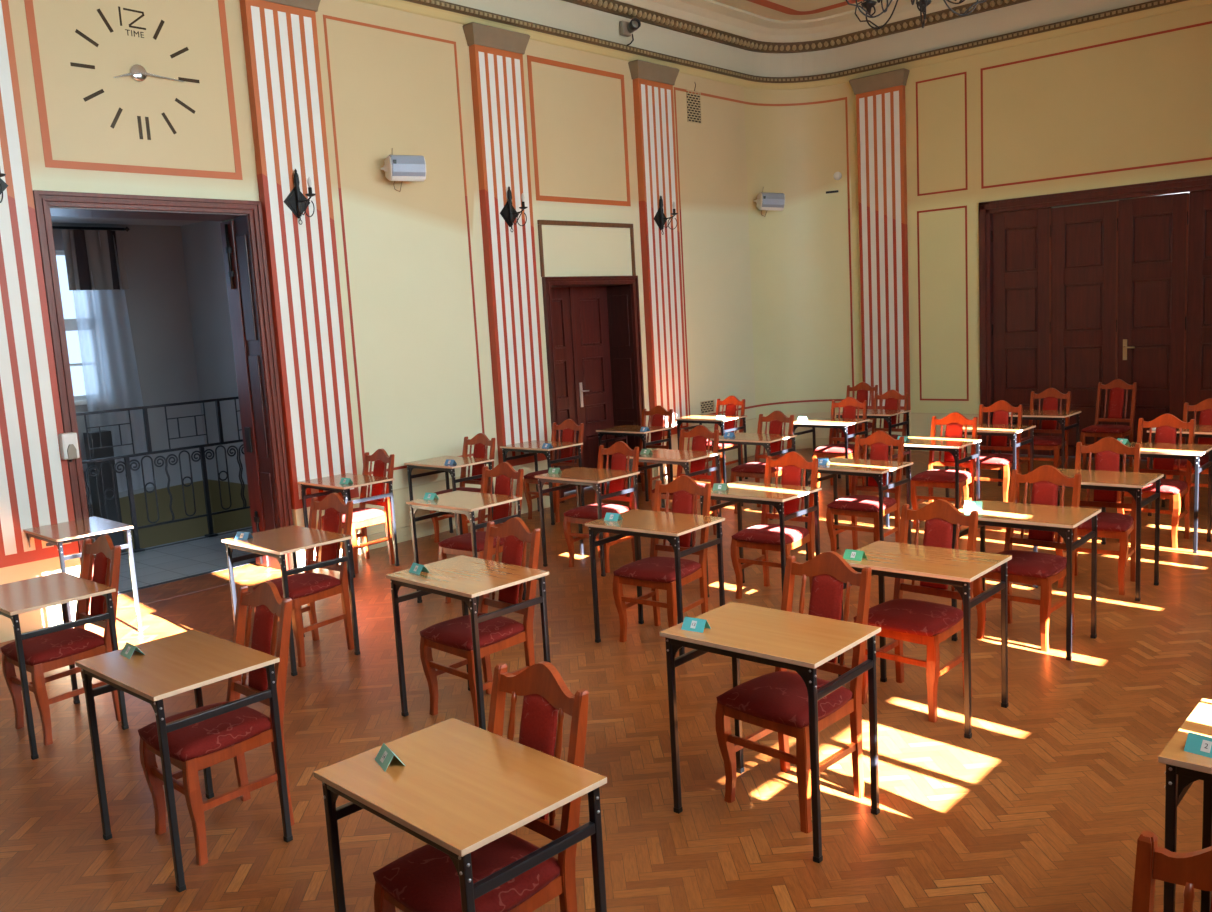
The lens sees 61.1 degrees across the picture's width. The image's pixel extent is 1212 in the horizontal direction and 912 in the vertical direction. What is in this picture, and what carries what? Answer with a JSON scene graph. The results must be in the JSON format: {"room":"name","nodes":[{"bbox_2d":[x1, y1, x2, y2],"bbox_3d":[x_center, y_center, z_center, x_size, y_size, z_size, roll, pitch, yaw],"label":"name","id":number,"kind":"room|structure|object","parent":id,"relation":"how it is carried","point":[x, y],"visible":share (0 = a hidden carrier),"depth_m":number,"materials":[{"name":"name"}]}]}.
{"room":"school exam hall","nodes":[
{"label":"school exam hall","id":0,"kind":"room"},
{"bbox_2d":[51,216,201,225],"bbox_3d":[-5.270,-2.316,9.216,3.660,0.001,4.760,4,10,42],"label":"ceiling","id":1,"kind":"structure","parent":0,"point":[55,219],"depth_m":11.37,"materials":[{"name":"paint"}]},
{"bbox_2d":[52,223,213,557],"bbox_3d":[-6.481,0.248,10.794,0.001,5.360,4.760,4,10,42],"label":"wall","id":2,"kind":"structure","parent":0,"point":[157,299],"depth_m":12.11,"materials":[{"name":"paint"}]},
{"bbox_2d":[52,226,156,491],"bbox_3d":[-6.123,-0.950,10.872,0.096,2.970,2.480,4,10,42],"label":"curtain","id":3,"kind":"object","parent":2,"relation":"hanging from","point":[96,272],"visible":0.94,"depth_m":11.47,"materials":[{"name":"white fabric"}]},
{"bbox_2d":[181,221,251,532],"bbox_3d":[-3.536,0.008,11.323,3.660,5.360,0.001,4,10,42],"label":"wall","id":4,"kind":"structure","parent":0,"point":[202,241],"depth_m":12.09,"materials":[{"name":"paint"}]},
{"bbox_2d":[8,0,755,534],"bbox_3d":[-3.330,-1.702,8.050,0.001,5.600,15.860,4,10,42],"label":"wall","id":5,"kind":"structure","parent":0,"point":[408,259],"depth_m":9.72,"materials":[{"name":"beige paint"}]},
{"bbox_2d":[0,0,80,642],"bbox_3d":[-4.189,-1.164,7.016,0.150,4.910,0.780,4,10,42],"label":"pilaster","id":6,"kind":"object","parent":5,"relation":"attached to","point":[35,487],"visible":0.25,"depth_m":7.17,"materials":[{"name":"paint"}]},
{"bbox_2d":[58,432,79,461],"bbox_3d":[-3.874,-0.062,7.400,0.102,0.210,0.110,4,10,42],"label":"soap dispenser","id":7,"kind":"object","parent":5,"relation":"attached to","point":[68,442],"visible":1,"depth_m":7.36,"materials":[{"name":"white plastic"}]},
{"bbox_2d":[24,0,242,179],"bbox_3d":[-3.522,-2.876,7.749,0.005,1.455,1.515,4,10,42],"label":"trim","id":8,"kind":"structure","parent":5,"relation":"attached to","point":[49,162],"depth_m":7.70,"materials":[{"name":"paint"}]},
{"bbox_2d":[70,6,199,139],"bbox_3d":[-3.519,-2.876,7.729,0.035,0.951,0.970,4,10,42],"label":"wall clock","id":9,"kind":"object","parent":5,"relation":"attached to","point":[138,72],"visible":1,"depth_m":7.72,"materials":[{"name":"brown metal"}]},
{"bbox_2d":[33,190,292,613],"bbox_3d":[-3.535,-0.457,8.215,0.515,3.115,1.750,4,10,42],"label":"doorway frame","id":10,"kind":"object","parent":5,"relation":"attached to","point":[247,217],"visible":0.82,"depth_m":8.46,"materials":[{"name":"brown wood"}]},
{"bbox_2d":[220,220,268,566],"bbox_3d":[-3.116,-0.507,8.853,0.195,2.975,0.066,4,10,42],"label":"door","id":11,"kind":"structure","parent":5,"relation":"in","point":[227,228],"depth_m":8.82,"materials":[{"name":"brown wood"}]},
{"bbox_2d":[239,0,363,566],"bbox_3d":[-2.570,-1.500,8.803,0.150,4.910,0.780,4,10,42],"label":"pilaster","id":12,"kind":"object","parent":5,"relation":"attached to","point":[280,38],"visible":0.83,"depth_m":8.74,"materials":[{"name":"paint"}]},
{"bbox_2d":[284,169,315,224],"bbox_3d":[-2.523,-2.184,8.591,0.266,0.463,0.250,4,10,42],"label":"wall sconce","id":13,"kind":"object","parent":12,"relation":"attached to","point":[296,201],"visible":1,"depth_m":8.64,"materials":[{"name":"metal"}]},
{"bbox_2d":[380,148,425,191],"bbox_3d":[-1.854,-2.640,9.406,0.394,0.397,0.322,-8,9,-29],"label":"loudspeaker","id":14,"kind":"object","parent":5,"relation":"attached to","point":[402,168],"visible":1,"depth_m":9.29,"materials":[{"name":"white plastic"}]},
{"bbox_2d":[390,155,425,175],"bbox_3d":[-1.802,-2.635,9.310,0.306,0.187,0.095,-7,15,-28],"label":"grille","id":15,"kind":"object","parent":14,"relation":"attached to","point":[400,165],"depth_m":9.27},
{"bbox_2d":[323,15,485,474],"bbox_3d":[-1.841,-1.923,9.698,0.005,4.045,1.490,4,10,42],"label":"trim","id":16,"kind":"structure","parent":5,"relation":"attached to","point":[324,16],"depth_m":9.35,"materials":[{"name":"paint"}]},
{"bbox_2d":[462,22,549,515],"bbox_3d":[-0.951,-1.835,10.591,0.150,4.910,0.780,4,10,42],"label":"pilaster","id":17,"kind":"object","parent":5,"relation":"attached to","point":[495,54],"visible":0.95,"depth_m":10.51,"materials":[{"name":"paint"}]},
{"bbox_2d":[500,187,527,231],"bbox_3d":[-0.897,-2.511,10.387,0.266,0.463,0.250,4,10,42],"label":"wall sconce","id":18,"kind":"object","parent":17,"relation":"attached to","point":[509,214],"visible":1,"depth_m":10.43,"materials":[{"name":"metal"}]},
{"bbox_2d":[359,418,755,549],"bbox_3d":[-3.176,0.816,8.384,0.026,0.510,15.860,4,10,42],"label":"baseboard","id":19,"kind":"structure","parent":5,"relation":"attached to","point":[426,528],"depth_m":9.98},
{"bbox_2d":[527,55,630,205],"bbox_3d":[-0.268,-3.548,11.343,0.005,1.480,1.545,4,10,42],"label":"trim","id":20,"kind":"structure","parent":5,"relation":"attached to","point":[539,197],"depth_m":11.22,"materials":[{"name":"paint"}]},
{"bbox_2d":[537,220,635,276],"bbox_3d":[-0.189,-2.318,11.499,0.030,0.600,1.550,4,10,42],"label":"trim","id":21,"kind":"structure","parent":5,"relation":"attached to","point":[540,222],"depth_m":11.34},
{"bbox_2d":[542,276,646,503],"bbox_3d":[-0.239,-0.812,11.843,0.460,2.468,1.550,4,10,42],"label":"door","id":22,"kind":"structure","parent":5,"relation":"in","point":[593,327],"depth_m":12.15,"materials":[{"name":"brown wood"}]},
{"bbox_2d":[628,60,689,479],"bbox_3d":[0.708,-2.179,12.422,0.150,4.910,0.780,4,10,42],"label":"pilaster","id":23,"kind":"object","parent":5,"relation":"attached to","point":[653,83],"visible":0.92,"depth_m":12.33,"materials":[{"name":"paint"}]},
{"bbox_2d":[686,90,701,123],"bbox_3d":[1.099,-4.356,12.807,0.013,0.380,0.285,4,10,42],"label":"air vent","id":24,"kind":"object","parent":5,"relation":"in","point":[693,100],"visible":1,"depth_m":12.80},
{"bbox_2d":[674,87,853,415],"bbox_3d":[2.001,-2.659,13.644,2.697,4.075,0.616,-7,9,-26],"label":"trim","id":25,"kind":"structure","parent":5,"relation":"attached to","point":[675,88],"depth_m":13.80,"materials":[{"name":"paint"}]},
{"bbox_2d":[355,0,1211,89],"bbox_3d":[0.128,-3.691,5.226,8.720,0.070,16.860,4,10,42],"label":"trim","id":26,"kind":"structure","parent":5,"relation":"attached to","point":[401,5],"depth_m":11.66,"materials":[{"name":"beige paint"}]},
{"bbox_2d":[0,448,1211,911],"bbox_3d":[-0.339,1.239,6.710,10.920,0.201,17.060,4,10,42],"label":"floor","id":27,"kind":"structure","parent":0,"point":[1051,795],"depth_m":4.75,"materials":[{"name":"brown wood"}]},
{"bbox_2d":[0,534,120,745],"bbox_3d":[-2.892,0.954,5.497,0.451,0.981,0.552,3,10,41],"label":"dining chair","id":28,"kind":"object","parent":27,"relation":"on","point":[59,649],"visible":0.83,"depth_m":5.46,"materials":[{"name":"red wood"}]},
{"bbox_2d":[0,572,128,759],"bbox_3d":[-2.946,1.079,5.418,0.700,0.760,0.500,4,10,42],"label":"desk","id":29,"kind":"object","parent":27,"relation":"on","point":[18,597],"visible":0.98,"depth_m":5.26,"materials":[{"name":"wood"}]},
{"bbox_2d":[23,516,142,631],"bbox_3d":[-3.686,0.875,7.236,0.700,0.760,0.500,4,11,44],"label":"desk","id":30,"kind":"object","parent":27,"relation":"on","point":[58,534],"visible":0.74,"depth_m":7.13,"materials":[{"name":"wood"}]},
{"bbox_2d":[76,397,249,552],"bbox_3d":[-4.637,0.242,9.912,0.100,1.400,3.520,4,10,42],"label":"railing","id":31,"kind":"object","parent":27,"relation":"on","point":[128,467],"visible":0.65,"depth_m":10.17,"materials":[{"name":"metal"}]},
{"bbox_2d":[75,629,292,891],"bbox_3d":[-1.684,1.183,4.119,0.700,0.760,0.500,4,10,42],"label":"desk","id":32,"kind":"object","parent":27,"relation":"on","point":[175,664],"visible":0.98,"depth_m":4.02,"materials":[{"name":"wood"}]},
{"bbox_2d":[138,581,293,865],"bbox_3d":[-1.578,1.053,4.207,0.451,0.981,0.552,4,11,44],"label":"dining chair","id":33,"kind":"object","parent":27,"relation":"on","point":[193,748],"visible":0.73,"depth_m":4.17,"materials":[{"name":"red wood"}]},
{"bbox_2d":[221,525,359,675],"bbox_3d":[-1.967,0.884,6.438,0.700,0.760,0.500,4,10,42],"label":"desk","id":34,"kind":"object","parent":27,"relation":"on","point":[278,542],"visible":0.88,"depth_m":6.34,"materials":[{"name":"wood"}]},
{"bbox_2d":[253,493,353,666],"bbox_3d":[-1.894,0.761,6.496,0.451,0.981,0.552,3,10,39],"label":"dining chair","id":35,"kind":"object","parent":27,"relation":"on","point":[308,587],"visible":0.75,"depth_m":6.49,"materials":[{"name":"red wood"}]},
{"bbox_2d":[298,473,399,577],"bbox_3d":[-2.193,0.579,8.781,0.700,0.760,0.500,4,10,42],"label":"desk","id":36,"kind":"object","parent":27,"relation":"on","point":[330,483],"visible":0.7,"depth_m":8.70,"materials":[{"name":"wood"}]},
{"bbox_2d":[321,449,394,573],"bbox_3d":[-2.112,0.457,8.822,0.451,0.981,0.552,4,11,43],"label":"dining chair","id":37,"kind":"object","parent":27,"relation":"on","point":[362,517],"visible":0.64,"depth_m":8.82,"materials":[{"name":"red wood"}]},
{"bbox_2d":[404,456,493,535],"bbox_3d":[-1.444,0.422,9.620,0.700,0.760,0.500,4,10,42],"label":"desk","id":38,"kind":"object","parent":27,"relation":"on","point":[437,463],"visible":0.68,"depth_m":9.52,"materials":[{"name":"wood"}]},
{"bbox_2d":[313,718,606,911],"bbox_3d":[-0.399,1.270,2.935,0.700,0.760,0.500,4,11,45],"label":"desk","id":39,"kind":"object","parent":27,"relation":"on","point":[461,787],"visible":1,"depth_m":2.82,"materials":[{"name":"wood"}]},
{"bbox_2d":[429,433,494,542],"bbox_3d":[-1.330,0.303,9.631,0.451,0.981,0.552,3,10,40],"label":"dining chair","id":40,"kind":"object","parent":27,"relation":"on","point":[480,441],"visible":0.59,"depth_m":9.71,"materials":[{"name":"red wood"}]},
{"bbox_2d":[406,491,525,612],"bbox_3d":[-1.006,0.689,7.473,0.700,0.760,0.500,3,10,40],"label":"desk","id":41,"kind":"object","parent":27,"relation":"on","point":[459,502],"visible":0.79,"depth_m":7.37,"materials":[{"name":"wood"}]},
{"bbox_2d":[385,555,550,729],"bbox_3d":[-0.689,0.971,5.262,0.700,0.760,0.500,4,11,44],"label":"desk","id":42,"kind":"object","parent":27,"relation":"on","point":[463,578],"visible":0.77,"depth_m":5.15,"materials":[{"name":"wood"}]},
{"bbox_2d":[420,517,539,726],"bbox_3d":[-0.636,0.847,5.332,0.451,0.981,0.552,4,11,45],"label":"dining chair","id":43,"kind":"object","parent":27,"relation":"on","point":[453,636],"visible":0.73,"depth_m":5.30,"materials":[{"name":"red wood"}]},
{"bbox_2d":[373,661,588,911],"bbox_3d":[-0.347,1.147,2.994,0.552,0.981,0.451,-11,11,-43],"label":"dining chair","id":44,"kind":"object","parent":27,"relation":"on","point":[424,879],"visible":0.55,"depth_m":2.96,"materials":[{"name":"red wood"}]},
{"bbox_2d":[438,462,523,603],"bbox_3d":[-0.894,0.567,7.501,0.451,0.981,0.552,3,10,40],"label":"dining chair","id":45,"kind":"object","parent":27,"relation":"on","point":[505,474],"visible":0.54,"depth_m":7.54,"materials":[{"name":"red wood"}]},
{"bbox_2d":[500,440,584,524],"bbox_3d":[-0.638,0.259,10.482,0.700,0.760,0.500,4,10,42],"label":"desk","id":46,"kind":"object","parent":27,"relation":"on","point":[533,447],"visible":0.8,"depth_m":10.37,"materials":[{"name":"wood"}]},
{"bbox_2d":[523,419,583,522],"bbox_3d":[-0.517,0.138,10.499,0.451,0.981,0.552,3,10,39],"label":"dining chair","id":47,"kind":"object","parent":27,"relation":"on","point":[568,426],"visible":0.73,"depth_m":10.51,"materials":[{"name":"red wood"}]},
{"bbox_2d":[535,467,641,576],"bbox_3d":[-0.134,0.519,8.356,0.700,0.760,0.500,4,10,42],"label":"desk","id":48,"kind":"object","parent":27,"relation":"on","point":[576,476],"visible":0.95,"depth_m":8.27,"materials":[{"name":"wood"}]},
{"bbox_2d":[563,441,638,572],"bbox_3d":[-0.021,0.399,8.368,0.451,0.981,0.552,3,10,40],"label":"dining chair","id":49,"kind":"object","parent":27,"relation":"on","point":[619,450],"visible":0.7,"depth_m":8.36,"materials":[{"name":"red wood"}]},
{"bbox_2d":[596,425,672,500],"bbox_3d":[0.334,0.070,11.466,0.700,0.760,0.500,4,10,42],"label":"desk","id":50,"kind":"object","parent":27,"relation":"on","point":[626,430],"visible":0.79,"depth_m":11.36,"materials":[{"name":"wood"}]},
{"bbox_2d":[624,405,672,498],"bbox_3d":[0.459,-0.052,11.486,0.451,0.981,0.552,3,10,40],"label":"dining chair","id":51,"kind":"object","parent":27,"relation":"on","point":[658,412],"visible":0.51,"depth_m":11.56,"materials":[{"name":"red wood"}]},
{"bbox_2d":[585,509,724,655],"bbox_3d":[0.318,0.769,6.321,0.700,0.760,0.500,3,10,39],"label":"desk","id":52,"kind":"object","parent":27,"relation":"on","point":[669,526],"visible":0.8,"depth_m":6.24,"materials":[{"name":"wood"}]},
{"bbox_2d":[613,475,710,641],"bbox_3d":[0.367,0.646,6.388,0.451,0.981,0.552,3,10,38],"label":"dining chair","id":53,"kind":"object","parent":27,"relation":"on","point":[654,572],"visible":0.77,"depth_m":6.37,"materials":[{"name":"red wood"}]},
{"bbox_2d":[626,449,722,546],"bbox_3d":[0.619,0.360,9.206,0.700,0.760,0.500,4,10,42],"label":"desk","id":54,"kind":"object","parent":27,"relation":"on","point":[660,457],"visible":0.59,"depth_m":9.10,"materials":[{"name":"wood"}]},
{"bbox_2d":[651,425,718,542],"bbox_3d":[0.728,0.240,9.226,0.451,0.981,0.552,3,10,39],"label":"dining chair","id":55,"kind":"object","parent":27,"relation":"on","point":[700,433],"visible":0.48,"depth_m":9.30,"materials":[{"name":"red wood"}]},
{"bbox_2d":[675,414,747,482],"bbox_3d":[1.266,-0.087,12.227,0.700,0.760,0.500,4,10,42],"label":"desk","id":56,"kind":"object","parent":27,"relation":"on","point":[700,418],"visible":0.8,"depth_m":12.10,"materials":[{"name":"wood"}]},
{"bbox_2d":[696,395,744,482],"bbox_3d":[1.368,-0.208,12.255,0.451,0.981,0.552,4,11,44],"label":"dining chair","id":57,"kind":"object","parent":27,"relation":"on","point":[732,401],"visible":0.48,"depth_m":12.32,"materials":[{"name":"red wood"}]},
{"bbox_2d":[710,432,796,519],"bbox_3d":[1.467,0.186,10.135,0.700,0.760,0.500,4,10,42],"label":"desk","id":58,"kind":"object","parent":27,"relation":"on","point":[762,439],"visible":0.67,"depth_m":9.99,"materials":[{"name":"wood"}]},
{"bbox_2d":[700,481,821,596],"bbox_3d":[1.081,0.610,7.171,0.700,0.760,0.500,4,10,42],"label":"desk","id":59,"kind":"object","parent":27,"relation":"on","point":[738,492],"visible":0.63,"depth_m":7.04,"materials":[{"name":"wood"}]},
{"bbox_2d":[730,410,793,513],"bbox_3d":[1.562,0.065,10.162,0.451,0.981,0.552,4,11,45],"label":"dining chair","id":60,"kind":"object","parent":27,"relation":"on","point":[756,469],"visible":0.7,"depth_m":10.19,"materials":[{"name":"red wood"}]},
{"bbox_2d":[659,602,880,862],"bbox_3d":[0.659,1.056,4.069,0.700,0.760,0.500,4,10,42],"label":"desk","id":61,"kind":"object","parent":27,"relation":"on","point":[800,643],"visible":0.98,"depth_m":3.97,"materials":[{"name":"wood"}]},
{"bbox_2d":[731,451,817,598],"bbox_3d":[1.195,0.491,7.181,0.451,0.981,0.552,3,10,40],"label":"dining chair","id":62,"kind":"object","parent":27,"relation":"on","point":[765,536],"visible":0.74,"depth_m":7.17,"materials":[{"name":"red wood"}]},
{"bbox_2d":[715,551,871,833],"bbox_3d":[0.778,0.921,4.188,0.552,0.981,0.451,-10,10,-42],"label":"dining chair","id":63,"kind":"object","parent":27,"relation":"on","point":[777,701],"visible":0.66,"depth_m":4.15,"materials":[{"name":"red wood"}]},
{"bbox_2d":[793,418,869,495],"bbox_3d":[2.431,-0.005,11.133,0.700,0.760,0.500,4,10,42],"label":"desk","id":64,"kind":"object","parent":27,"relation":"on","point":[842,423],"visible":0.61,"depth_m":10.98,"materials":[{"name":"wood"}]},
{"bbox_2d":[813,397,866,492],"bbox_3d":[2.564,-0.130,11.173,0.451,0.981,0.552,3,10,37],"label":"dining chair","id":65,"kind":"object","parent":27,"relation":"on","point":[849,404],"visible":0.68,"depth_m":11.22,"materials":[{"name":"red wood"}]},
{"bbox_2d":[833,382,877,443],"bbox_3d":[3.216,-0.437,13.162,0.451,0.981,0.552,2,9,34],"label":"dining chair","id":66,"kind":"object","parent":27,"relation":"on","point":[862,389],"visible":0.45,"depth_m":13.26,"materials":[{"name":"red wood"}]},
{"bbox_2d":[803,458,912,560],"bbox_3d":[1.973,0.440,8.047,0.700,0.760,0.500,4,11,43],"label":"desk","id":67,"kind":"object","parent":27,"relation":"on","point":[875,469],"visible":0.62,"depth_m":7.93,"materials":[{"name":"wood"}]},
{"bbox_2d":[826,430,903,551],"bbox_3d":[2.057,0.319,8.084,0.451,0.981,0.552,3,10,41],"label":"dining chair","id":68,"kind":"object","parent":27,"relation":"on","point":[855,505],"visible":0.77,"depth_m":8.07,"materials":[{"name":"red wood"}]},
{"bbox_2d":[835,409,910,481],"bbox_3d":[3.072,-0.132,11.796,0.700,0.760,0.500,4,10,42],"label":"desk","id":69,"kind":"object","parent":27,"relation":"on","point":[886,414],"visible":0.57,"depth_m":11.59,"materials":[{"name":"wood"}]},
{"bbox_2d":[858,389,908,479],"bbox_3d":[3.190,-0.251,11.801,0.451,0.981,0.552,3,10,40],"label":"dining chair","id":70,"kind":"object","parent":27,"relation":"on","point":[891,397],"visible":0.51,"depth_m":11.88,"materials":[{"name":"red wood"}]},
{"bbox_2d":[854,499,977,721],"bbox_3d":[1.565,0.745,5.151,0.451,0.981,0.552,4,11,45],"label":"dining chair","id":71,"kind":"object","parent":27,"relation":"on","point":[927,623],"visible":0.63,"depth_m":5.11,"materials":[{"name":"red wood"}]},
{"bbox_2d":[838,541,1011,738],"bbox_3d":[1.552,0.872,5.044,0.700,0.760,0.500,4,10,42],"label":"desk","id":72,"kind":"object","parent":27,"relation":"on","point":[957,568],"visible":0.79,"depth_m":4.90,"materials":[{"name":"wood"}]},
{"bbox_2d":[885,437,981,527],"bbox_3d":[2.889,0.247,9.084,0.700,0.760,0.500,4,10,42],"label":"desk","id":73,"kind":"object","parent":27,"relation":"on","point":[952,445],"visible":0.59,"depth_m":8.93,"materials":[{"name":"wood"}]},
{"bbox_2d":[911,412,977,530],"bbox_3d":[3.008,0.127,9.095,0.451,0.981,0.552,3,10,39],"label":"dining chair","id":74,"kind":"object","parent":27,"relation":"on","point":[954,422],"visible":0.76,"depth_m":9.09,"materials":[{"name":"red wood"}]},
{"bbox_2d":[943,424,1035,503],"bbox_3d":[3.669,0.102,9.821,0.700,0.760,0.500,4,10,42],"label":"desk","id":75,"kind":"object","parent":27,"relation":"on","point":[1010,431],"visible":0.42,"depth_m":9.66,"materials":[{"name":"wood"}]},
{"bbox_2d":[960,400,1022,506],"bbox_3d":[3.729,-0.022,9.885,0.451,0.981,0.552,3,10,39],"label":"dining chair","id":76,"kind":"object","parent":27,"relation":"on","point":[1000,409],"visible":0.65,"depth_m":9.89,"materials":[{"name":"red wood"}]},
{"bbox_2d":[951,500,1100,660],"bbox_3d":[2.426,0.697,5.961,0.700,0.760,0.500,3,10,41],"label":"desk","id":77,"kind":"object","parent":27,"relation":"on","point":[1062,520],"visible":0.71,"depth_m":5.81,"materials":[{"name":"wood"}]},
{"bbox_2d":[973,465,1080,651],"bbox_3d":[2.482,0.574,6.025,0.552,0.981,0.451,-11,11,-43],"label":"dining chair","id":78,"kind":"object","parent":27,"relation":"on","point":[1026,567],"visible":0.66,"depth_m":6.02,"materials":[{"name":"red wood"}]},
{"bbox_2d":[998,410,1080,489],"bbox_3d":[4.537,-0.076,10.765,0.700,0.760,0.500,4,10,42],"label":"desk","id":79,"kind":"object","parent":27,"relation":"on","point":[1057,415],"visible":0.58,"depth_m":10.56,"materials":[{"name":"wood"}]},
{"bbox_2d":[1020,388,1070,473],"bbox_3d":[4.650,-0.212,10.895,0.451,0.981,0.552,3,10,40],"label":"dining chair","id":80,"kind":"object","parent":27,"relation":"on","point":[1054,443],"visible":0.7,"depth_m":10.91,"materials":[{"name":"red wood"}]},
{"bbox_2d":[1054,437,1140,594],"bbox_3d":[3.369,0.390,7.005,0.451,0.981,0.552,3,10,38],"label":"dining chair","id":81,"kind":"object","parent":27,"relation":"on","point":[1108,450],"visible":0.63,"depth_m":7.01,"materials":[{"name":"red wood"}]},
{"bbox_2d":[1033,468,1163,600],"bbox_3d":[3.318,0.512,6.946,0.700,0.760,0.500,4,10,42],"label":"desk","id":82,"kind":"object","parent":27,"relation":"on","point":[1133,483],"visible":0.56,"depth_m":6.74,"materials":[{"name":"wood"}]},
{"bbox_2d":[1080,379,1136,469],"bbox_3d":[5.651,-0.353,11.515,0.451,0.981,0.552,4,11,45],"label":"dining chair","id":83,"kind":"object","parent":27,"relation":"on","point":[1117,386],"visible":0.89,"depth_m":11.54,"materials":[{"name":"red wood"}]},
{"bbox_2d":[1117,414,1194,547],"bbox_3d":[4.363,0.181,8.121,0.451,0.981,0.552,4,11,43],"label":"dining chair","id":84,"kind":"object","parent":27,"relation":"on","point":[1166,425],"visible":0.66,"depth_m":8.11,"materials":[{"name":"red wood"}]},
{"bbox_2d":[1101,442,1211,553],"bbox_3d":[4.312,0.308,8.031,0.700,0.760,0.500,4,10,42],"label":"desk","id":85,"kind":"object","parent":27,"relation":"on","point":[1191,452],"visible":0.68,"depth_m":7.82,"materials":[{"name":"wood"}]},
{"bbox_2d":[1132,831,1211,911],"bbox_3d":[1.069,1.232,1.772,0.451,0.981,0.552,4,10,42],"label":"dining chair","id":86,"kind":"object","parent":27,"relation":"on","point":[1191,870],"visible":1,"depth_m":1.98,"materials":[{"name":"red wood"}]},
{"bbox_2d":[1147,425,1211,515],"bbox_3d":[5.158,0.137,8.935,0.700,0.760,0.500,4,10,42],"label":"desk","id":87,"kind":"object","parent":27,"relation":"on","point":[1203,431],"visible":0.32,"depth_m":8.86,"materials":[{"name":"metal"}]},
{"bbox_2d":[1158,698,1211,911],"bbox_3d":[1.927,1.162,2.750,0.700,0.760,0.500,4,10,42],"label":"desk","id":88,"kind":"object","parent":27,"relation":"on","point":[1183,768],"visible":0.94,"depth_m":2.78,"materials":[{"name":"brown wood"}]},
{"bbox_2d":[1184,732,1211,757],"bbox_3d":[1.615,0.773,2.749,0.062,0.044,0.100,-10,10,-39],"label":"place card","id":89,"kind":"object","parent":88,"relation":"on","point":[1198,744],"visible":1,"depth_m":2.75,"materials":[{"name":"teal paper"}]},
{"bbox_2d":[1166,398,1211,514],"bbox_3d":[5.250,0.007,9.030,0.451,0.981,0.552,4,10,42],"label":"dining chair","id":90,"kind":"object","parent":27,"relation":"on","point":[1205,407],"visible":0.46,"depth_m":9.15,"materials":[{"name":"red wood"}]},
{"bbox_2d":[441,0,1152,76],"bbox_3d":[0.098,-4.090,5.165,8.680,0.670,16.840,4,10,42],"label":"ceiling","id":91,"kind":"structure","parent":0,"point":[743,18],"depth_m":12.64,"materials":[{"name":"paint"}]},
{"bbox_2d":[562,0,1030,52],"bbox_3d":[0.087,-4.168,5.147,8.640,0.120,16.820,4,10,42],"label":"trim","id":92,"kind":"structure","parent":91,"relation":"attached to","point":[614,7],"depth_m":12.70,"materials":[{"name":"paint"}]},
{"bbox_2d":[746,0,862,14],"bbox_3d":[-0.140,-4.374,4.878,7.360,0.001,16.180,4,10,42],"label":"trim","id":93,"kind":"structure","parent":91,"relation":"attached to","point":[765,3],"depth_m":12.81,"materials":[{"name":"paint"}]},
{"bbox_2d":[846,0,985,28],"bbox_3d":[2.194,-3.996,7.261,1.107,1.696,1.066,4,10,42],"label":"chandelier","id":94,"kind":"object","parent":91,"relation":"hanging from","point":[868,4],"visible":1,"depth_m":7.59,"materials":[{"name":"metal"}]},
{"bbox_2d":[744,82,855,439],"bbox_3d":[2.639,-2.859,14.051,1.414,5.600,0.293,-4,8,-3],"label":"wall","id":95,"kind":"structure","parent":0,"point":[800,277],"depth_m":14.12,"materials":[{"name":"beige paint"}]},
{"bbox_2d":[754,187,784,216],"bbox_3d":[2.199,-3.432,13.782,0.393,0.399,0.325,-5,8,-11],"label":"loudspeaker","id":96,"kind":"object","parent":95,"relation":"attached to","point":[765,201],"visible":1,"depth_m":13.65,"materials":[{"name":"white plastic"}]},
{"bbox_2d":[404,0,1187,82],"bbox_3d":[0.117,-3.765,5.209,8.680,0.083,16.840,4,10,42],"label":"trim","id":97,"kind":"structure","parent":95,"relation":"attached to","point":[439,4],"depth_m":11.83,"materials":[{"name":"paint"}]},
{"bbox_2d":[849,4,1211,438],"bbox_3d":[5.855,-2.725,11.704,6.720,5.600,0.001,4,10,42],"label":"wall","id":98,"kind":"structure","parent":0,"point":[1144,101],"depth_m":12.32,"materials":[{"name":"beige paint"}]},
{"bbox_2d":[849,68,910,450],"bbox_3d":[3.672,-2.511,13.619,0.780,4.910,0.150,4,10,42],"label":"pilaster","id":99,"kind":"object","parent":98,"relation":"attached to","point":[880,98],"visible":0.93,"depth_m":13.54,"materials":[{"name":"paint"}]},
{"bbox_2d":[916,72,967,195],"bbox_3d":[4.228,-4.041,12.929,0.660,1.420,0.005,4,10,42],"label":"trim","id":100,"kind":"structure","parent":98,"relation":"attached to","point":[965,73],"depth_m":12.90,"materials":[{"name":"paint"}]},
{"bbox_2d":[917,205,968,400],"bbox_3d":[4.341,-1.937,13.221,0.660,2.455,0.005,4,10,42],"label":"trim","id":101,"kind":"structure","parent":98,"relation":"attached to","point":[965,207],"depth_m":13.17,"materials":[{"name":"paint"}]},
{"bbox_2d":[979,175,1211,459],"bbox_3d":[5.934,-1.513,11.880,3.220,3.145,0.130,4,10,42],"label":"door","id":102,"kind":"structure","parent":98,"relation":"in","point":[1074,299],"depth_m":11.99,"materials":[{"name":"brown wood"}]},
{"bbox_2d":[980,21,1211,188],"bbox_3d":[5.775,-3.937,11.546,3.145,1.430,0.005,4,10,42],"label":"trim","id":103,"kind":"structure","parent":98,"relation":"attached to","point":[1209,22],"depth_m":11.86,"materials":[{"name":"paint"}]},
{"bbox_3d":[-5.631,2.920,10.525,1.880,0.050,4.760,4,10,42],"label":"floor","id":104,"kind":"structure","parent":0,"visible":0},
{"bbox_2d":[83,430,125,552],"bbox_3d":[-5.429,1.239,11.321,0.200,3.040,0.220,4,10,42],"label":"railing","id":105,"kind":"object","parent":104,"relation":"on","point":[96,489],"visible":0.42,"depth_m":11.12,"materials":[{"name":"metal"}]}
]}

